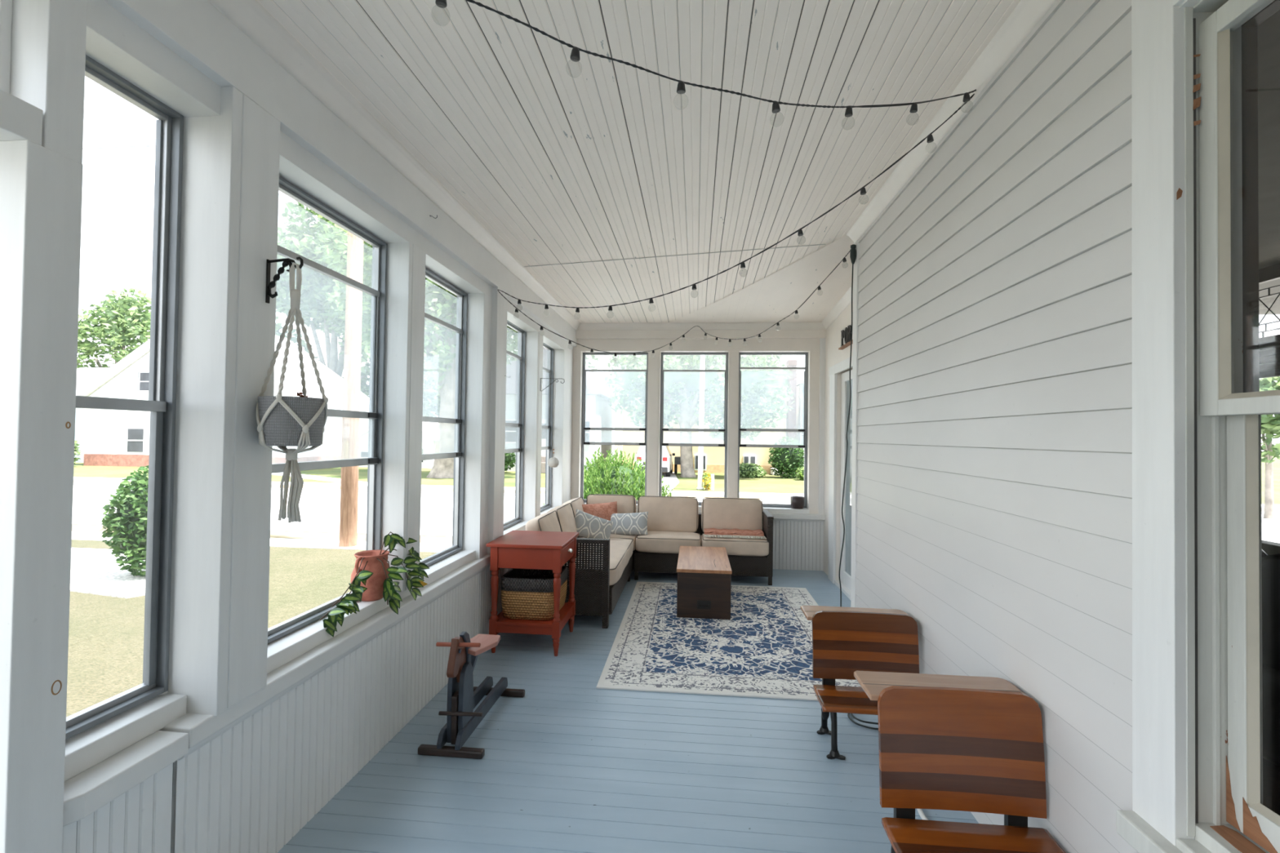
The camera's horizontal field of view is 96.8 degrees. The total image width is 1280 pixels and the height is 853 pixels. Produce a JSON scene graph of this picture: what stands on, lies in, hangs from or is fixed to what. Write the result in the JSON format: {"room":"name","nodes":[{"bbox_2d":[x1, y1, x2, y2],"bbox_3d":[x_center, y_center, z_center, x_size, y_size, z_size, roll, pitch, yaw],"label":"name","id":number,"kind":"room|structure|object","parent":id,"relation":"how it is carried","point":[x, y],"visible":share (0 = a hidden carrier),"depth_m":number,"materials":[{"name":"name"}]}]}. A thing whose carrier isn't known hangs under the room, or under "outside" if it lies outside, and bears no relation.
{"room":"sunroom","nodes":[
{"label":"sunroom","id":0,"kind":"room"},
{"bbox_2d":[0,0,577,852],"bbox_3d":[-1.284,0.199,2.131,0.275,2.880,9.200,1,-1,6],"label":"wall","id":1,"kind":"structure","parent":0,"point":[253,787],"depth_m":1.95,"materials":[{"name":"paint"}]},
{"bbox_2d":[0,0,87,852],"bbox_3d":[-1.346,0.212,1.181,0.220,2.420,0.128,1,-1,6],"label":"door frame","id":2,"kind":"structure","parent":1,"relation":"attached to","point":[42,42],"depth_m":1.18,"materials":[{"name":"white paint"}]},
{"bbox_2d":[65,54,183,739],"bbox_3d":[-1.394,-0.078,1.446,0.068,1.663,0.405,1,-1,6],"label":"window","id":3,"kind":"structure","parent":1,"relation":"in","point":[161,403],"depth_m":1.62,"materials":[{"name":"metal"}]},
{"bbox_2d":[62,730,188,826],"bbox_3d":[-1.356,0.850,1.395,0.251,0.056,0.319,1,-1,6],"label":"trim","id":4,"kind":"structure","parent":1,"relation":"attached to","point":[90,790],"depth_m":1.37,"materials":[{"name":"white paint"}]},
{"bbox_2d":[160,86,280,715],"bbox_3d":[-1.290,-0.081,1.730,0.219,1.815,0.200,1,-1,6],"label":"pillar","id":5,"kind":"structure","parent":1,"relation":"attached to","point":[219,615],"depth_m":1.65,"materials":[{"name":"white paint"}]},
{"bbox_2d":[265,257,303,303],"bbox_3d":[-1.112,-0.459,1.780,0.120,0.144,0.016,1,-1,6],"label":"bracket","id":6,"kind":"object","parent":1,"relation":"attached to","point":[286,261],"visible":1,"depth_m":1.78,"materials":[{"name":"black metal"}]},
{"bbox_2d":[256,262,328,523],"bbox_3d":[-1.080,-0.106,1.770,0.188,0.811,0.188,0,-1,18],"label":"macrame hanger","id":7,"kind":"object","parent":6,"relation":"hanging from","point":[291,467],"visible":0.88,"depth_m":1.76,"materials":[{"name":"fabric"}]},
{"bbox_2d":[257,391,324,446],"bbox_3d":[-1.081,-0.024,1.769,0.183,0.166,0.183,1,-1,6],"label":"flower pot","id":8,"kind":"object","parent":7,"relation":"in","point":[280,428],"visible":0.87,"depth_m":1.70,"materials":[{"name":"grey fabric"}]},
{"bbox_2d":[64,506,555,781],"bbox_3d":[-1.136,0.832,3.604,0.118,0.060,4.757,1,-1,6],"label":"trim","id":9,"kind":"structure","parent":1,"relation":"attached to","point":[87,748],"depth_m":1.58,"materials":[{"name":"white paint"}]},
{"bbox_2d":[159,554,490,760],"bbox_3d":[-1.109,0.892,3.958,0.245,0.056,4.824,1,-1,6],"label":"trim","id":10,"kind":"structure","parent":1,"relation":"attached to","point":[199,727],"depth_m":2.07,"materials":[{"name":"white paint"}]},
{"bbox_2d":[319,531,429,637],"bbox_3d":[-1.175,0.670,2.577,0.274,0.349,0.776,1,-1,6],"label":"potted plant","id":11,"kind":"object","parent":10,"relation":"on","point":[371,576],"visible":0.96,"depth_m":2.54,"materials":[{"name":"plant"}]},
{"bbox_2d":[267,176,386,643],"bbox_3d":[-1.312,-0.060,2.292,0.068,1.667,0.905,1,-1,6],"label":"window","id":12,"kind":"structure","parent":1,"relation":"in","point":[377,291],"depth_m":2.71,"materials":[{"name":"metal"}]},
{"bbox_2d":[207,0,580,329],"bbox_3d":[-1.114,-1.196,1.970,0.062,0.072,8.860,1,-1,6],"label":"trim","id":13,"kind":"structure","parent":1,"relation":"attached to","point":[249,16],"depth_m":2.18,"materials":[{"name":"white paint"}]},
{"bbox_2d":[380,242,426,591],"bbox_3d":[-1.203,-0.051,2.824,0.180,1.685,0.165,1,-1,6],"label":"trim","id":14,"kind":"structure","parent":1,"relation":"attached to","point":[406,262],"depth_m":2.75,"materials":[{"name":"white paint"}]},
{"bbox_2d":[419,267,467,566],"bbox_3d":[-1.212,-0.042,3.315,0.068,1.667,0.802,1,-1,6],"label":"window","id":15,"kind":"structure","parent":1,"relation":"in","point":[460,329],"depth_m":3.69,"materials":[{"name":"metal"}]},
{"bbox_2d":[462,286,507,559],"bbox_3d":[-1.081,-0.038,3.883,0.217,1.820,0.343,1,-1,6],"label":"trim","id":16,"kind":"structure","parent":1,"relation":"attached to","point":[486,316],"depth_m":3.76,"materials":[{"name":"white paint"}]},
{"bbox_2d":[503,320,525,529],"bbox_3d":[-1.094,-0.019,4.529,0.068,1.667,0.930,1,-1,6],"label":"window","id":17,"kind":"structure","parent":1,"relation":"in","point":[521,357],"depth_m":4.97,"materials":[{"name":"metal"}]},
{"bbox_2d":[522,331,543,520],"bbox_3d":[-0.984,-0.002,5.070,0.180,1.670,0.160,1,-1,6],"label":"trim","id":18,"kind":"structure","parent":1,"relation":"attached to","point":[534,340],"depth_m":4.99,"materials":[{"name":"white paint"}]},
{"bbox_2d":[540,342,554,511],"bbox_3d":[-0.992,0.000,5.573,0.068,1.667,0.830,1,-1,6],"label":"window","id":19,"kind":"structure","parent":1,"relation":"in","point":[550,353],"depth_m":5.97,"materials":[{"name":"wood"}]},
{"bbox_2d":[551,349,573,506],"bbox_3d":[-0.861,0.049,6.349,0.177,1.725,0.730,1,-1,6],"label":"trim","id":20,"kind":"structure","parent":1,"relation":"attached to","point":[562,358],"depth_m":6.00,"materials":[{"name":"white paint"}]},
{"bbox_2d":[350,550,390,601],"bbox_3d":[-1.224,0.680,2.594,0.172,0.206,0.172,1,-1,6],"label":"flower pot","id":21,"kind":"object","parent":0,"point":[375,562],"depth_m":2.54,"materials":[{"name":"ceramic"}]},
{"bbox_2d":[277,568,978,852],"bbox_3d":[0.080,1.456,1.925,3.020,0.003,9.100,1,-1,6],"label":"floor","id":22,"kind":"structure","parent":0,"point":[569,765],"depth_m":2.39,"materials":[{"name":"blue paint"}]},
{"bbox_2d":[417,631,524,759],"bbox_3d":[-0.800,1.198,2.807,0.300,0.519,0.664,1,-1,6],"label":"horse","id":23,"kind":"object","parent":22,"relation":"on","point":[463,697],"visible":1,"depth_m":2.55},
{"bbox_2d":[486,530,578,656],"bbox_3d":[-0.722,1.121,3.911,0.506,0.712,0.535,1,-1,6],"label":"end table","id":24,"kind":"object","parent":22,"relation":"on","point":[519,549],"visible":0.78,"depth_m":3.68,"materials":[{"name":"orange paint"}]},
{"bbox_2d":[501,565,567,620],"bbox_3d":[-0.721,1.135,3.918,0.378,0.272,0.424,1,-1,6],"label":"storage basket","id":25,"kind":"object","parent":24,"relation":"on","point":[526,593],"visible":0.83,"depth_m":3.72,"materials":[{"name":"beige wicker"}]},
{"bbox_2d":[496,602,573,635],"bbox_3d":[-0.723,1.307,3.907,0.453,0.070,0.490,1,-1,6],"label":"shelf","id":26,"kind":"object","parent":24,"relation":"attached to","point":[504,624],"depth_m":3.68,"materials":[{"name":"orange paint"}]},
{"bbox_2d":[525,493,637,628],"bbox_3d":[-0.458,1.104,5.194,0.740,0.796,1.952,1,-1,6],"label":"wicker sofa","id":27,"kind":"object","parent":22,"relation":"on","point":[603,566],"visible":0.43,"depth_m":4.35,"materials":[{"name":"beige fabric"}]},
{"bbox_2d":[525,511,560,531],"bbox_3d":[-0.769,0.898,4.638,0.220,0.359,0.578,1,-1,6],"label":"cushion","id":28,"kind":"object","parent":27,"relation":"on","point":[548,522],"depth_m":4.52,"materials":[{"name":"beige fabric"}]},
{"bbox_2d":[546,503,577,537],"bbox_3d":[-0.714,0.910,5.213,0.221,0.359,0.573,1,-1,6],"label":"cushion","id":29,"kind":"object","parent":27,"relation":"on","point":[565,513],"depth_m":5.13,"materials":[{"name":"beige fabric"}]},
{"bbox_2d":[561,497,584,536],"bbox_3d":[-0.657,0.920,5.788,0.223,0.359,0.578,1,-1,6],"label":"cushion","id":30,"kind":"object","parent":27,"relation":"on","point":[575,504],"depth_m":5.68,"materials":[{"name":"beige fabric"}]},
{"bbox_2d":[574,509,613,538],"bbox_3d":[-0.457,0.972,5.473,0.451,0.353,0.164,1,-1,-17],"label":"throw pillow","id":31,"kind":"object","parent":27,"relation":"on","point":[588,526],"visible":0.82,"depth_m":5.42,"materials":[{"name":"grey fabric"}]},
{"bbox_2d":[582,501,617,520],"bbox_3d":[-0.430,0.939,5.853,0.440,0.325,0.171,1,-1,-10],"label":"throw pillow","id":32,"kind":"object","parent":27,"relation":"on","point":[602,510],"visible":0.42,"depth_m":5.82,"materials":[{"name":"fabric"}]},
{"bbox_2d":[566,537,633,585],"bbox_3d":[-0.439,1.151,4.961,0.656,0.179,1.357,1,-1,6],"label":"seat cushion","id":33,"kind":"object","parent":27,"relation":"on","point":[621,548],"depth_m":4.86,"materials":[{"name":"beige fabric"}]},
{"bbox_2d":[577,533,637,551],"bbox_3d":[-0.357,1.165,5.802,0.653,0.168,0.344,1,-1,6],"label":"seat cushion","id":34,"kind":"object","parent":27,"relation":"on","point":[612,535],"depth_m":5.64,"materials":[{"name":"beige fabric"}]},
{"bbox_2d":[586,493,635,513],"bbox_3d":[-0.310,0.914,6.064,0.531,0.383,0.180,1,-1,6],"label":"cushion","id":35,"kind":"object","parent":27,"relation":"on","point":[626,504],"depth_m":6.01,"materials":[{"name":"beige fabric"}]},
{"bbox_2d":[610,511,648,534],"bbox_3d":[-0.117,0.987,5.762,0.425,0.252,0.159,1,-1,12],"label":"throw pillow","id":36,"kind":"object","parent":27,"relation":"on","point":[633,523],"visible":0.92,"depth_m":5.71,"materials":[{"name":"grey fabric"}]},
{"bbox_2d":[633,495,773,585],"bbox_3d":[0.634,1.132,5.803,1.365,0.792,0.582,1,-1,6],"label":"wicker sofa","id":37,"kind":"object","parent":22,"relation":"on","point":[673,522],"visible":0.81,"depth_m":5.70,"materials":[{"name":"beige fabric"}]},
{"bbox_2d":[637,495,698,532],"bbox_3d":[0.293,0.927,6.000,0.643,0.384,0.180,1,-1,6],"label":"cushion","id":38,"kind":"object","parent":37,"relation":"on","point":[665,513],"depth_m":5.93,"materials":[{"name":"beige fabric"}]},
{"bbox_2d":[635,530,701,553],"bbox_3d":[0.292,1.167,5.743,0.652,0.182,0.394,1,-1,6],"label":"seat cushion","id":39,"kind":"object","parent":37,"relation":"on","point":[656,541],"depth_m":5.57,"materials":[{"name":"beige fabric"}]},
{"bbox_2d":[701,497,763,532],"bbox_3d":[0.960,0.934,5.934,0.635,0.383,0.185,1,-1,6],"label":"cushion","id":40,"kind":"object","parent":37,"relation":"on","point":[717,513],"depth_m":5.87,"materials":[{"name":"beige fabric"}]},
{"bbox_2d":[703,528,766,539],"bbox_3d":[0.939,1.065,5.664,0.601,0.050,0.326,1,-1,6],"label":"folded blanket","id":41,"kind":"object","parent":37,"relation":"on","point":[711,532],"visible":1,"depth_m":5.61,"materials":[{"name":"fabric"}]},
{"bbox_2d":[701,533,768,555],"bbox_3d":[0.944,1.176,5.680,0.658,0.186,0.393,1,-1,6],"label":"seat cushion","id":42,"kind":"object","parent":37,"relation":"on","point":[734,546],"depth_m":5.49,"materials":[{"name":"beige fabric"}]},
{"bbox_2d":[595,581,861,701],"bbox_3d":[0.659,1.497,4.282,1.600,0.010,2.340,1,-1,5],"label":"rug","id":43,"kind":"object","parent":22,"relation":"on","point":[764,650],"visible":0.71,"depth_m":3.80,"materials":[{"name":"fabric"}]},
{"bbox_2d":[676,546,732,619],"bbox_3d":[0.541,1.311,4.879,0.428,0.380,0.971,1,-1,6],"label":"coffee table","id":44,"kind":"object","parent":43,"relation":"on","point":[704,573],"visible":1,"depth_m":4.43,"materials":[{"name":"brown wood"}]},
{"bbox_2d":[800,604,919,759],"bbox_3d":[1.039,1.180,2.647,0.502,0.600,0.455,1,-1,6],"label":"school desk","id":45,"kind":"object","parent":22,"relation":"on","point":[846,641],"visible":0.69,"depth_m":2.66,"materials":[{"name":"brown wood"}]},
{"bbox_2d":[853,670,1066,852],"bbox_3d":[0.965,1.139,1.724,0.502,0.647,0.455,1,-1,5],"label":"school desk","id":46,"kind":"object","parent":22,"relation":"on","point":[975,744],"visible":1,"depth_m":1.73,"materials":[{"name":"brown wood"}]},
{"bbox_2d":[256,0,1021,323],"bbox_3d":[0.118,-1.282,1.921,3.070,0.166,9.000,1,-1,6],"label":"ceiling","id":47,"kind":"structure","parent":0,"point":[602,163],"depth_m":2.31,"materials":[{"name":"paint"}]},
{"bbox_2d":[431,0,976,729],"bbox_3d":[0.249,0.101,3.480,2.512,2.760,5.380,1,-1,6],"label":"string lights","id":48,"kind":"object","parent":47,"relation":"hanging from","point":[575,55],"depth_m":2.35,"materials":[{"name":"black plastic"}]},
{"bbox_2d":[431,0,449,26],"bbox_3d":[-0.456,-0.958,1.303,0.041,0.073,0.041,1,-1,6],"label":"socket","id":49,"kind":"object","parent":48,"relation":"attached to","point":[440,3],"depth_m":1.30,"materials":[{"name":"black plastic"}]},
{"bbox_2d":[565,46,582,77],"bbox_3d":[-0.167,-0.923,1.441,0.041,0.073,0.041,1,-1,6],"label":"socket","id":50,"kind":"object","parent":48,"relation":"attached to","point":[575,55],"depth_m":1.43,"materials":[{"name":"black plastic"}]},
{"bbox_2d":[673,80,686,110],"bbox_3d":[0.114,-0.919,1.580,0.041,0.073,0.041,1,-1,6],"label":"bulb","id":51,"kind":"object","parent":48,"relation":"attached to","point":[681,89],"depth_m":1.57,"materials":[{"name":"clear glass"}]},
{"bbox_2d":[769,101,783,127],"bbox_3d":[0.415,-0.945,1.722,0.041,0.073,0.041,1,-1,6],"label":"socket","id":52,"kind":"object","parent":48,"relation":"attached to","point":[775,107],"depth_m":1.71,"materials":[{"name":"black plastic"}]},
{"bbox_2d":[841,106,853,129],"bbox_3d":[0.681,-1.008,1.860,0.041,0.073,0.041,1,-1,6],"label":"socket","id":53,"kind":"object","parent":48,"relation":"attached to","point":[848,113],"depth_m":1.85,"materials":[{"name":"black plastic"}]},
{"bbox_2d":[570,329,826,570],"bbox_3d":[0.537,0.287,6.409,3.070,2.900,0.370,1,-1,6],"label":"wall","id":54,"kind":"structure","parent":0,"point":[797,544],"depth_m":6.23,"materials":[{"name":"paint"}]},
{"bbox_2d":[580,352,648,503],"bbox_3d":[-0.286,0.013,6.483,0.755,1.708,0.068,1,-1,6],"label":"window","id":55,"kind":"structure","parent":54,"relation":"in","point":[584,442],"depth_m":6.48,"materials":[{"name":"metal"}]},
{"bbox_2d":[659,352,728,505],"bbox_3d":[0.602,0.023,6.396,0.748,1.708,0.068,1,-1,6],"label":"window","id":56,"kind":"structure","parent":54,"relation":"in","point":[725,430],"depth_m":6.39,"materials":[{"name":"metal"}]},
{"bbox_2d":[584,502,809,513],"bbox_3d":[0.572,0.902,6.323,2.532,0.047,0.172,1,-1,6],"label":"trim","id":57,"kind":"structure","parent":54,"relation":"attached to","point":[771,509],"depth_m":6.14,"materials":[{"name":"white paint"}]},
{"bbox_2d":[575,321,825,330],"bbox_3d":[0.639,-1.094,6.207,2.730,0.077,0.062,1,-1,6],"label":"trim","id":58,"kind":"structure","parent":54,"relation":"attached to","point":[802,325],"depth_m":6.20,"materials":[{"name":"white paint"}]},
{"bbox_2d":[635,509,825,519],"bbox_3d":[0.604,0.955,6.300,2.771,0.057,0.210,1,-1,6],"label":"trim","id":59,"kind":"structure","parent":54,"relation":"attached to","point":[776,515],"depth_m":6.09,"materials":[{"name":"white paint"}]},
{"bbox_2d":[737,352,808,507],"bbox_3d":[1.466,0.034,6.312,0.754,1.708,0.068,1,-1,6],"label":"window","id":60,"kind":"structure","parent":54,"relation":"in","point":[804,430],"depth_m":6.29,"materials":[{"name":"metal"}]},
{"bbox_2d":[823,0,1200,852],"bbox_3d":[1.463,0.146,1.814,0.438,3.050,9.100,1,-1,6],"label":"wall","id":61,"kind":"structure","parent":0,"point":[994,474],"depth_m":1.86,"materials":[{"name":"paint"}]},
{"bbox_2d":[818,337,825,514],"bbox_3d":[2.002,-0.004,6.208,0.121,1.905,0.180,1,-1,6],"label":"trim","id":62,"kind":"structure","parent":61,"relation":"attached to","point":[822,340],"depth_m":6.12,"materials":[{"name":"white paint"}]},
{"bbox_2d":[822,286,851,329],"bbox_3d":[1.860,-1.174,4.971,0.062,0.227,2.310,1,-1,6],"label":"trim","id":63,"kind":"structure","parent":61,"relation":"attached to","point":[846,300],"depth_m":5.46,"materials":[{"name":"white paint"}]},
{"bbox_2d":[827,355,852,583],"bbox_3d":[1.869,0.457,5.080,0.027,2.150,1.490,1,-1,6],"label":"trim","id":64,"kind":"structure","parent":61,"relation":"attached to","point":[844,365],"depth_m":5.63,"materials":[{"name":"white paint"}]},
{"bbox_2d":[840,369,852,591],"bbox_3d":[1.934,0.485,5.053,0.040,2.025,1.040,1,-1,6],"label":"door","id":65,"kind":"structure","parent":61,"relation":"in","point":[846,563],"depth_m":5.44,"materials":[{"name":"white paint"}]},
{"bbox_2d":[850,240,859,607],"bbox_3d":[1.454,0.097,3.808,0.044,2.815,0.105,1,-1,6],"label":"trim","id":66,"kind":"structure","parent":61,"relation":"attached to","point":[855,268],"depth_m":3.79,"materials":[{"name":"white paint"}]},
{"bbox_2d":[846,0,1057,243],"bbox_3d":[1.116,-1.336,0.594,0.062,0.072,6.550,1,-1,6],"label":"trim","id":67,"kind":"structure","parent":61,"relation":"attached to","point":[1026,15],"depth_m":2.23,"materials":[{"name":"white paint"}]},
{"bbox_2d":[1131,0,1194,845],"bbox_3d":[1.034,-0.250,-0.550,0.041,2.281,3.897,1,-1,6],"label":"trim","id":68,"kind":"structure","parent":61,"relation":"attached to","point":[1159,793],"depth_m":1.30,"materials":[{"name":"white paint"}]},
{"bbox_2d":[1115,809,1212,852],"bbox_3d":[1.177,0.932,0.745,0.180,0.074,1.245,1,-1,6],"label":"trim","id":69,"kind":"structure","parent":61,"relation":"attached to","point":[1134,829],"depth_m":1.29,"materials":[{"name":"white paint"}]},
{"bbox_2d":[1176,0,1279,852],"bbox_3d":[1.251,-0.009,0.833,0.196,1.920,1.300,1,-1,6],"label":"window","id":70,"kind":"structure","parent":61,"relation":"in","point":[1225,404],"depth_m":1.25,"materials":[{"name":"white paint"}]},
{"bbox_2d":[848,9,1279,815],"bbox_3d":[3.238,0.076,2.145,3.470,3.050,9.100,1,-1,6],"label":"wall","id":71,"kind":"structure","parent":0,"point":[1268,31],"depth_m":2.67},
{"bbox_2d":[671,235,853,322],"bbox_3d":[1.055,-1.215,5.033,1.747,0.151,2.317,1,-1,6],"label":"ceiling","id":72,"kind":"structure","parent":71,"relation":"attached to","point":[809,272],"depth_m":5.12,"materials":[{"name":"paint"}]},
{"bbox_2d":[1258,340,1279,377],"bbox_3d":[4.957,-0.536,4.185,0.060,0.277,1.170,1,-1,6],"label":"roller shade","id":73,"kind":"object","parent":71,"relation":"attached to","point":[1269,352],"visible":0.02,"depth_m":4.48,"materials":[{"name":"fabric"}]},
{"bbox_2d":[1258,279,1279,314],"bbox_3d":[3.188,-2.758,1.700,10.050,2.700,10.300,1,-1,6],"label":"glass","id":74,"kind":"object","parent":71,"relation":"attached to","point":[1268,300],"depth_m":5.75,"materials":[{"name":"clear glass"}]},
{"bbox_2d":[1258,284,1279,337],"bbox_3d":[5.057,-0.961,4.137,0.014,0.520,1.421,1,-1,6],"label":"window","id":75,"kind":"structure","parent":71,"relation":"in","point":[1268,288],"depth_m":4.61,"materials":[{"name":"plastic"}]},
{"bbox_2d":[1262,549,1279,767],"bbox_3d":[3.155,0.995,2.589,0.920,0.986,2.680,1,-1,6],"label":"leather sofa","id":76,"kind":"object","parent":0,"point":[1270,563],"visible":0.08,"depth_m":2.46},
{"bbox_2d":[1262,553,1279,670],"bbox_3d":[2.820,0.834,2.022,0.320,0.672,1.210,1,-1,6],"label":"cushion","id":77,"kind":"object","parent":76,"relation":"on","point":[1270,563],"depth_m":2.46,"materials":[{"name":"black leather"}]},
{"label":"outside","id":78,"kind":"structure","parent":0,"visible":0},
{"bbox_2d":[71,480,1279,543],"bbox_3d":[1.465,2.499,15.312,160.000,0.306,10.350,1,-1,6],"label":"grass verge","id":79,"kind":"structure","parent":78,"point":[86,528],"depth_m":11.96,"materials":[{"name":"plant"}]},
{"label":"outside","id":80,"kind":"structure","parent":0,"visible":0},
{"bbox_2d":[73,455,1279,504],"bbox_3d":[3.846,3.012,39.766,240.000,0.380,200.000,1,-1,6],"label":"ground","id":81,"kind":"structure","parent":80,"point":[771,483],"depth_m":26.50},
{"bbox_2d":[74,367,110,462],"bbox_3d":[-36.876,-0.793,39.029,10.200,6.450,8.500,1,-1,6],"label":"house","id":82,"kind":"structure","parent":81,"relation":"on","point":[85,375],"depth_m":35.03,"materials":[{"name":"white"}]},
{"bbox_2d":[76,287,151,368],"bbox_3d":[-46.642,-5.065,49.968,17.222,14.898,7.106,1,-1,6],"label":"tree","id":83,"kind":"object","parent":81,"relation":"on","point":[125,321],"visible":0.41,"depth_m":49.00,"materials":[{"name":"green plant"}]},
{"bbox_2d":[75,335,368,466],"bbox_3d":[-24.640,-1.754,35.066,14.300,8.770,7.850,1,-1,6],"label":"house","id":84,"kind":"structure","parent":81,"relation":"on","point":[114,437],"depth_m":32.04,"materials":[{"name":"white"}]},
{"bbox_2d":[275,200,445,417],"bbox_3d":[-23.012,-8.198,46.192,21.293,21.679,9.567,1,-1,6],"label":"tree","id":85,"kind":"object","parent":81,"relation":"on","point":[316,286],"visible":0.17,"depth_m":44.08,"materials":[{"name":"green plant"}]},
{"bbox_2d":[359,422,438,468],"bbox_3d":[-14.381,1.052,36.804,5.550,3.300,6.100,1,-1,6],"label":"garage","id":86,"kind":"structure","parent":81,"relation":"on","point":[429,429],"depth_m":33.99,"materials":[{"name":"white"}]},
{"bbox_2d":[313,223,517,478],"bbox_3d":[-9.552,-4.306,27.864,13.848,13.640,6.859,1,-1,6],"label":"tree","id":87,"kind":"object","parent":81,"relation":"on","point":[441,304],"visible":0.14,"depth_m":26.71,"materials":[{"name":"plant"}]},
{"bbox_2d":[505,346,615,473],"bbox_3d":[-5.354,-1.130,35.086,7.300,7.850,8.250,1,-1,6],"label":"house","id":88,"kind":"structure","parent":81,"relation":"on","point":[598,412],"depth_m":32.21,"materials":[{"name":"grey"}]},
{"bbox_2d":[506,335,644,382],"bbox_3d":[-6.163,-4.903,55.142,18.196,15.856,8.265,1,-1,6],"label":"tree","id":89,"kind":"object","parent":81,"relation":"on","point":[615,359],"visible":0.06,"depth_m":55.16,"materials":[{"name":"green plant"}]},
{"bbox_2d":[541,447,672,506],"bbox_3d":[-0.445,1.278,8.382,2.092,1.972,1.920,0,-1,37],"label":"shrub","id":90,"kind":"object","parent":81,"relation":"on","point":[615,478],"visible":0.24,"depth_m":8.04,"materials":[{"name":"green plant"}]},
{"bbox_2d":[603,355,794,477],"bbox_3d":[2.873,-1.472,29.680,9.553,8.375,5.304,1,-1,0],"label":"tree","id":91,"kind":"object","parent":81,"relation":"on","point":[753,387],"visible":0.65,"depth_m":28.78,"materials":[{"name":"green plant"}]},
{"bbox_2d":[612,355,786,475],"bbox_3d":[3.642,-0.998,35.589,10.110,7.850,7.100,1,-1,6],"label":"apartment building","id":92,"kind":"structure","parent":81,"relation":"on","point":[713,458],"depth_m":33.33,"materials":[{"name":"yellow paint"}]},
{"bbox_2d":[696,355,705,489],"bbox_3d":[2.437,-1.536,22.602,0.283,8.251,0.273,1,-1,6],"label":"pole","id":93,"kind":"object","parent":81,"relation":"on","point":[700,453],"visible":0.57,"depth_m":22.50,"materials":[{"name":"white paint"}]},
{"bbox_2d":[739,462,767,478],"bbox_3d":[5.652,2.360,29.855,2.063,0.954,1.328,1,-1,6],"label":"shrub","id":94,"kind":"object","parent":81,"relation":"on","point":[746,470],"visible":0.71,"depth_m":29.50,"materials":[{"name":"green plant"}]},
{"bbox_2d":[768,435,804,478],"bbox_3d":[7.775,1.671,29.953,2.090,2.368,1.730,1,-1,6],"label":"shrub","id":95,"kind":"object","parent":81,"relation":"on","point":[785,460],"visible":0.8,"depth_m":29.55,"materials":[{"name":"green plant"}]},
{"bbox_2d":[786,360,797,475],"bbox_3d":[8.741,-0.475,32.872,0.500,6.650,0.820,1,-1,6],"label":"brick chimney","id":96,"kind":"object","parent":81,"relation":"on","point":[791,415],"visible":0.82,"depth_m":32.54,"materials":[{"name":"white brick"}]},
{"bbox_2d":[785,376,804,473],"bbox_3d":[12.367,-0.831,35.490,6.100,7.550,7.800,1,-1,6],"label":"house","id":97,"kind":"structure","parent":81,"relation":"on","point":[800,384],"depth_m":32.63,"materials":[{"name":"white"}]},
{"bbox_2d":[1259,376,1279,519],"bbox_3d":[17.778,0.335,16.002,3.030,4.702,2.793,1,-1,6],"label":"tree","id":98,"kind":"object","parent":81,"relation":"on","point":[1270,424],"visible":0.2,"depth_m":16.01,"materials":[{"name":"green plant"}]},
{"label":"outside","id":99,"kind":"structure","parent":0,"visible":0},
{"bbox_2d":[66,524,452,717],"bbox_3d":[-0.946,2.046,-9.442,120.000,0.300,41.100,1,-1,6],"label":"lawn","id":100,"kind":"structure","parent":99,"point":[105,654],"depth_m":6.40,"materials":[{"name":"yellow plant"}]},
{"bbox_2d":[70,564,146,598],"bbox_3d":[-8.590,2.231,8.071,5.455,0.320,1.252,1,-1,12],"label":"gravel bed","id":101,"kind":"object","parent":100,"relation":"on","point":[104,580],"visible":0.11,"depth_m":7.63,"materials":[{"name":"white gravel"}]},
{"bbox_2d":[100,465,148,576],"bbox_3d":[-6.887,1.342,8.093,1.176,1.645,1.198,1,-1,6],"label":"shrub","id":102,"kind":"object","parent":100,"relation":"on","point":[128,524],"visible":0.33,"depth_m":7.71,"materials":[{"name":"green plant"}]},
{"bbox_2d":[338,231,363,546],"bbox_3d":[-5.234,-2.550,10.405,2.100,9.850,0.300,1,-1,6],"label":"utility pole","id":103,"kind":"object","parent":100,"relation":"on","point":[348,508],"visible":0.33,"depth_m":10.26,"materials":[{"name":"brown wood"}]},
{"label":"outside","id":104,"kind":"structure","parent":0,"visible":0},
{"bbox_2d":[71,484,1279,542],"bbox_3d":[1.428,2.503,14.939,160.000,0.285,7.900,1,-1,6],"label":"road","id":105,"kind":"structure","parent":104,"point":[319,510],"depth_m":14.97,"materials":[{"name":"grey asphalt"}]},
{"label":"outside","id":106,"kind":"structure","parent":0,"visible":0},
{"bbox_2d":[71,472,1279,566],"bbox_3d":[1.751,2.541,18.248,160.000,0.330,21.250,1,-1,6],"label":"sidewalk","id":107,"kind":"structure","parent":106,"point":[79,556],"depth_m":10.69,"materials":[{"name":"concrete"}]},
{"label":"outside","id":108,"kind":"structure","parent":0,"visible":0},
{"bbox_2d":[643,472,679,490],"bbox_3d":[0.153,2.665,26.142,3.292,0.308,14.114,1,-1,1],"label":"driveway","id":109,"kind":"structure","parent":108,"point":[673,480],"depth_m":26.76,"materials":[{"name":"white concrete"}]},
{"bbox_2d":[635,445,675,476],"bbox_3d":[0.811,1.770,30.960,2.160,1.680,4.360,1,-1,6],"label":"car","id":110,"kind":"object","parent":109,"relation":"on","point":[667,456],"visible":0.58,"depth_m":28.98,"materials":[{"name":"white paint"}]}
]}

